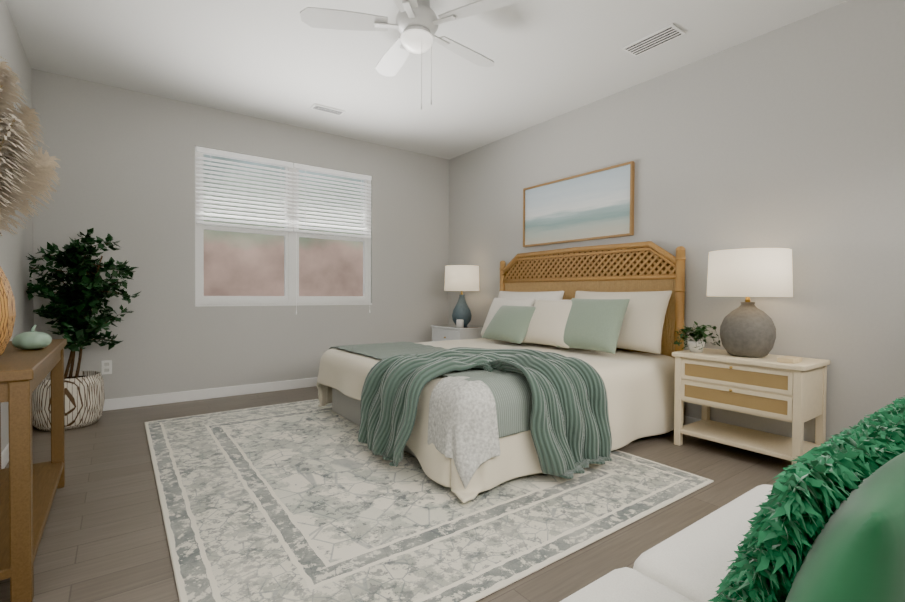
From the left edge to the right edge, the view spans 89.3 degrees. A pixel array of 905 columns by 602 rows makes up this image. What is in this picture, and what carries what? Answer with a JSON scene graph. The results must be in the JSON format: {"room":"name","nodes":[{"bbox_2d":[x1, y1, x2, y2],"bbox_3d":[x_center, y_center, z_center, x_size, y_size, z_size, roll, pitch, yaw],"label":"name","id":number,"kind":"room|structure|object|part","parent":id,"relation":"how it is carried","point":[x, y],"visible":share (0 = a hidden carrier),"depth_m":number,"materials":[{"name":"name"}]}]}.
{"room":"bedroom","nodes":[
{"label":"bedroom","id":0,"kind":"room"},
{"bbox_2d":[0,0,33,451],"bbox_3d":[-1.839,-0.398,1.501,0.120,2.740,5.317,0,1,-36],"label":"wall","id":1,"kind":"structure","parent":0,"point":[16,249],"depth_m":3.04,"materials":[{"name":"paint"}]},
{"bbox_2d":[1,424,32,468],"bbox_3d":[-1.790,0.924,1.556,0.013,0.095,5.064,0,1,-36],"label":"baseboard","id":2,"kind":"structure","parent":1,"relation":"attached to","point":[4,456],"depth_m":2.62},
{"bbox_2d":[31,68,448,398],"bbox_3d":[-1.703,-0.451,4.813,4.005,2.740,0.124,0,1,-36],"label":"wall","id":3,"kind":"structure","parent":0,"point":[126,172],"depth_m":4.25,"materials":[{"name":"paint"}]},
{"bbox_2d":[101,360,111,374],"bbox_3d":[-2.921,0.560,3.868,0.072,0.117,0.009,0,1,-36],"label":"electrical outlet plate","id":4,"kind":"object","parent":3,"relation":"attached to","point":[106,366],"visible":1,"depth_m":3.87,"materials":[{"name":"white plastic"}]},
{"bbox_2d":[103,377,317,410],"bbox_3d":[-1.673,0.872,4.783,4.005,0.095,0.013,0,1,-36],"label":"baseboard","id":5,"kind":"structure","parent":3,"relation":"attached to","point":[147,400],"depth_m":4.29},
{"bbox_2d":[196,146,371,237],"bbox_3d":[-1.669,-1.080,4.783,1.776,0.713,0.052,0,1,-36],"label":"window blinds","id":6,"kind":"object","parent":3,"relation":"attached to","point":[232,155],"visible":0.92,"depth_m":4.69,"materials":[{"name":"white plastic"}]},
{"bbox_2d":[296,169,296,313],"bbox_3d":[-1.630,-0.620,4.784,0.013,1.520,0.013,1,1,33],"label":"blind cord","id":7,"kind":"object","parent":6,"relation":"hanging from","point":[296,242],"depth_m":4.78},
{"bbox_2d":[0,386,791,601],"bbox_3d":[-0.182,1.012,2.739,4.245,0.100,5.317,0,1,-36],"label":"floor","id":8,"kind":"structure","parent":0,"point":[104,537],"depth_m":2.09,"materials":[{"name":"brown wood"}]},
{"bbox_2d":[0,339,66,601],"bbox_3d":[-1.799,0.587,1.837,0.308,0.760,1.160,0,1,-36],"label":"console table","id":9,"kind":"object","parent":8,"relation":"on","point":[28,487],"visible":0.98,"depth_m":1.48,"materials":[{"name":"brown wood"}]},
{"bbox_2d":[0,56,59,355],"bbox_3d":[-1.625,-0.357,1.623,0.346,1.136,0.432,0,1,-36],"label":"woven vase","id":10,"kind":"object","parent":9,"relation":"on","point":[37,171],"visible":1,"depth_m":1.65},
{"bbox_2d":[12,325,51,349],"bbox_3d":[-1.774,0.152,1.933,0.123,0.105,0.123,0,1,-36],"label":"pumpkin","id":11,"kind":"object","parent":9,"relation":"on","point":[33,339],"visible":1,"depth_m":1.90,"materials":[{"name":"green ceramic"}]},
{"bbox_2d":[32,371,104,430],"bbox_3d":[-2.898,0.745,3.453,0.440,0.375,0.440,0,1,-36],"label":"basket","id":12,"kind":"object","parent":8,"relation":"on","point":[84,395],"depth_m":3.33,"materials":[{"name":"white wicker"}]},
{"bbox_2d":[26,228,139,430],"bbox_3d":[-2.763,0.175,3.463,0.675,1.517,0.778,0,1,-36],"label":"faux tree","id":13,"kind":"object","parent":8,"relation":"on","point":[71,305],"visible":0.96,"depth_m":3.35,"materials":[{"name":"green plant"}]},
{"bbox_2d":[145,399,713,601],"bbox_3d":[-0.474,0.951,2.982,2.430,0.011,3.055,0,1,-36],"label":"rug","id":14,"kind":"object","parent":8,"relation":"on","point":[307,501],"visible":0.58,"depth_m":2.08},
{"bbox_2d":[317,241,685,502],"bbox_3d":[0.290,0.224,3.534,2.262,1.429,2.334,0,1,-36],"label":"bed","id":15,"kind":"object","parent":14,"relation":"on","point":[563,366],"visible":1,"depth_m":2.91,"materials":[{"name":"fabric"}]},
{"bbox_2d":[358,347,611,478],"bbox_3d":[0.181,0.613,2.743,1.160,0.604,1.180,0,1,-36],"label":"knit throw","id":16,"kind":"object","parent":15,"relation":"on","point":[463,412],"depth_m":2.44,"materials":[{"name":"green fabric"}]},
{"bbox_2d":[317,338,683,502],"bbox_3d":[0.262,0.656,3.617,2.118,0.528,2.186,0,1,-36],"label":"comforter","id":17,"kind":"object","parent":15,"relation":"on","point":[473,432],"depth_m":2.56,"materials":[{"name":"white fabric"}]},
{"bbox_2d":[431,324,482,340],"bbox_3d":[0.094,0.604,5.317,0.467,0.635,0.570,0,1,-36],"label":"nightstand","id":18,"kind":"object","parent":8,"relation":"on","point":[443,332],"visible":0.44,"depth_m":5.12,"materials":[{"name":"wood"}]},
{"bbox_3d":[0.098,0.289,5.313,0.457,0.004,0.560,0,1,-36],"label":"glass","id":19,"kind":"part","parent":18,"relation":"part of","materials":[{"name":"glass"}]},
{"bbox_2d":[456,319,463,326],"bbox_3d":[0.084,0.249,5.123,0.080,0.080,0.080,0,1,-36],"label":"candle jar","id":20,"kind":"object","parent":18,"relation":"on","point":[459,323],"visible":1,"depth_m":5.09,"materials":[{"name":"white wax"}]},
{"bbox_2d":[444,265,478,325],"bbox_3d":[0.108,-0.059,5.307,0.406,0.689,0.406,0,1,-36],"label":"lamp","id":21,"kind":"object","parent":18,"relation":"on","point":[461,278],"visible":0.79,"depth_m":5.16,"materials":[{"name":"blue ceramic"}]},
{"bbox_3d":[0.110,-0.261,5.304,0.406,0.285,0.406,0,1,-36],"label":"lamp shade","id":22,"kind":"part","parent":21,"relation":"part of","materials":[{"name":"beige fabric"}]},
{"bbox_2d":[560,395,904,601],"bbox_3d":[0.586,0.587,0.643,1.370,0.830,0.780,0,1,-36],"label":"settee","id":23,"kind":"object","parent":8,"relation":"on","point":[824,522],"visible":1,"depth_m":0.52,"materials":[{"name":"fabric"}]},
{"bbox_2d":[672,348,829,463],"bbox_3d":[1.865,0.660,2.915,0.438,0.625,0.740,0,1,-36],"label":"nightstand","id":24,"kind":"object","parent":8,"relation":"on","point":[771,387],"visible":0.94,"depth_m":2.75,"materials":[{"name":"wood"}]},
{"bbox_2d":[673,321,719,352],"bbox_3d":[1.660,0.239,3.080,0.281,0.206,0.207,0,1,-36],"label":"plant","id":25,"kind":"object","parent":24,"relation":"on","point":[696,345],"visible":1,"depth_m":3.03,"materials":[{"name":"green plant"}]},
{"bbox_3d":[1.628,0.305,3.057,0.104,0.075,0.104,0,1,-36],"label":"pot","id":26,"kind":"part","parent":25,"relation":"part of","materials":[{"name":"white ceramic"}]},
{"bbox_2d":[707,248,792,357],"bbox_3d":[1.862,0.017,2.887,0.456,0.659,0.456,0,1,-36],"label":"lamp","id":27,"kind":"object","parent":24,"relation":"on","point":[747,328],"visible":1,"depth_m":2.75,"materials":[{"name":"grey ceramic"}]},
{"bbox_3d":[1.863,-0.170,2.884,0.456,0.285,0.456,0,1,-36],"label":"lamp shade","id":28,"kind":"part","parent":27,"relation":"part of","materials":[{"name":"beige fabric"}]},
{"bbox_2d":[777,356,801,362],"bbox_3d":[1.951,0.339,2.649,0.140,0.025,0.080,0,1,-36],"label":"book","id":29,"kind":"object","parent":24,"relation":"on","point":[788,359],"visible":0.98,"depth_m":2.62,"materials":[{"name":"beige paper"}]},
{"bbox_2d":[5,0,848,159],"bbox_3d":[-0.164,-1.827,2.693,4.245,0.100,5.317,0,1,-36],"label":"ceiling","id":30,"kind":"structure","parent":0,"point":[279,61],"depth_m":3.34,"materials":[{"name":"paint"}]},
{"bbox_2d":[310,104,344,115],"bbox_3d":[-1.176,-1.804,4.322,0.300,0.011,0.120,0,1,-36],"label":"ceiling vent","id":31,"kind":"object","parent":30,"relation":"in","point":[327,109],"visible":0.98,"depth_m":4.30,"materials":[{"name":"white metal"}]},
{"bbox_2d":[300,0,520,109],"bbox_3d":[-0.199,-1.438,2.732,1.254,0.680,1.261,0,1,-36],"label":"ceiling fan","id":32,"kind":"object","parent":30,"relation":"hanging from","point":[417,23],"visible":1,"depth_m":2.63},
{"bbox_3d":[-0.208,-1.661,2.691,0.250,0.232,0.250,0,1,-36],"label":"motor","id":33,"kind":"part","parent":32,"relation":"part of","materials":[{"name":"white metal"}]},
{"bbox_3d":[-0.209,-1.508,2.693,0.190,0.075,0.190,0,1,-36],"label":"globe","id":34,"kind":"part","parent":32,"relation":"part of"},
{"bbox_2d":[621,24,685,55],"bbox_3d":[1.363,-1.768,3.116,0.170,0.011,0.370,0,1,-36],"label":"ceiling vent","id":35,"kind":"object","parent":30,"relation":"in","point":[670,32],"visible":1,"depth_m":3.10,"materials":[{"name":"white metal"}]},
{"bbox_2d":[448,0,904,442],"bbox_3d":[1.493,-0.417,3.932,0.120,2.740,5.317,0,1,-36],"label":"wall","id":36,"kind":"structure","parent":0,"point":[791,136],"depth_m":2.99,"materials":[{"name":"paint"}]},
{"bbox_2d":[523,161,634,246],"bbox_3d":[1.123,-0.860,4.298,0.035,0.610,1.260,0,1,-36],"label":"artwork","id":37,"kind":"object","parent":36,"relation":"attached to","point":[595,204],"visible":1,"depth_m":4.20,"materials":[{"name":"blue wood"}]},
{"bbox_2d":[683,415,700,425],"bbox_3d":[1.435,0.906,3.909,0.013,0.095,5.064,0,1,-36],"label":"baseboard","id":38,"kind":"structure","parent":36,"relation":"attached to","point":[688,420],"depth_m":3.43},
{"label":"outside","id":39,"kind":"structure","parent":0,"visible":0},
{"bbox_2d":[203,154,362,295],"bbox_3d":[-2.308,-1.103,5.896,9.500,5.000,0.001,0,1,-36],"label":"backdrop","id":40,"kind":"structure","parent":39,"point":[242,264],"depth_m":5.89,"materials":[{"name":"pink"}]}
]}

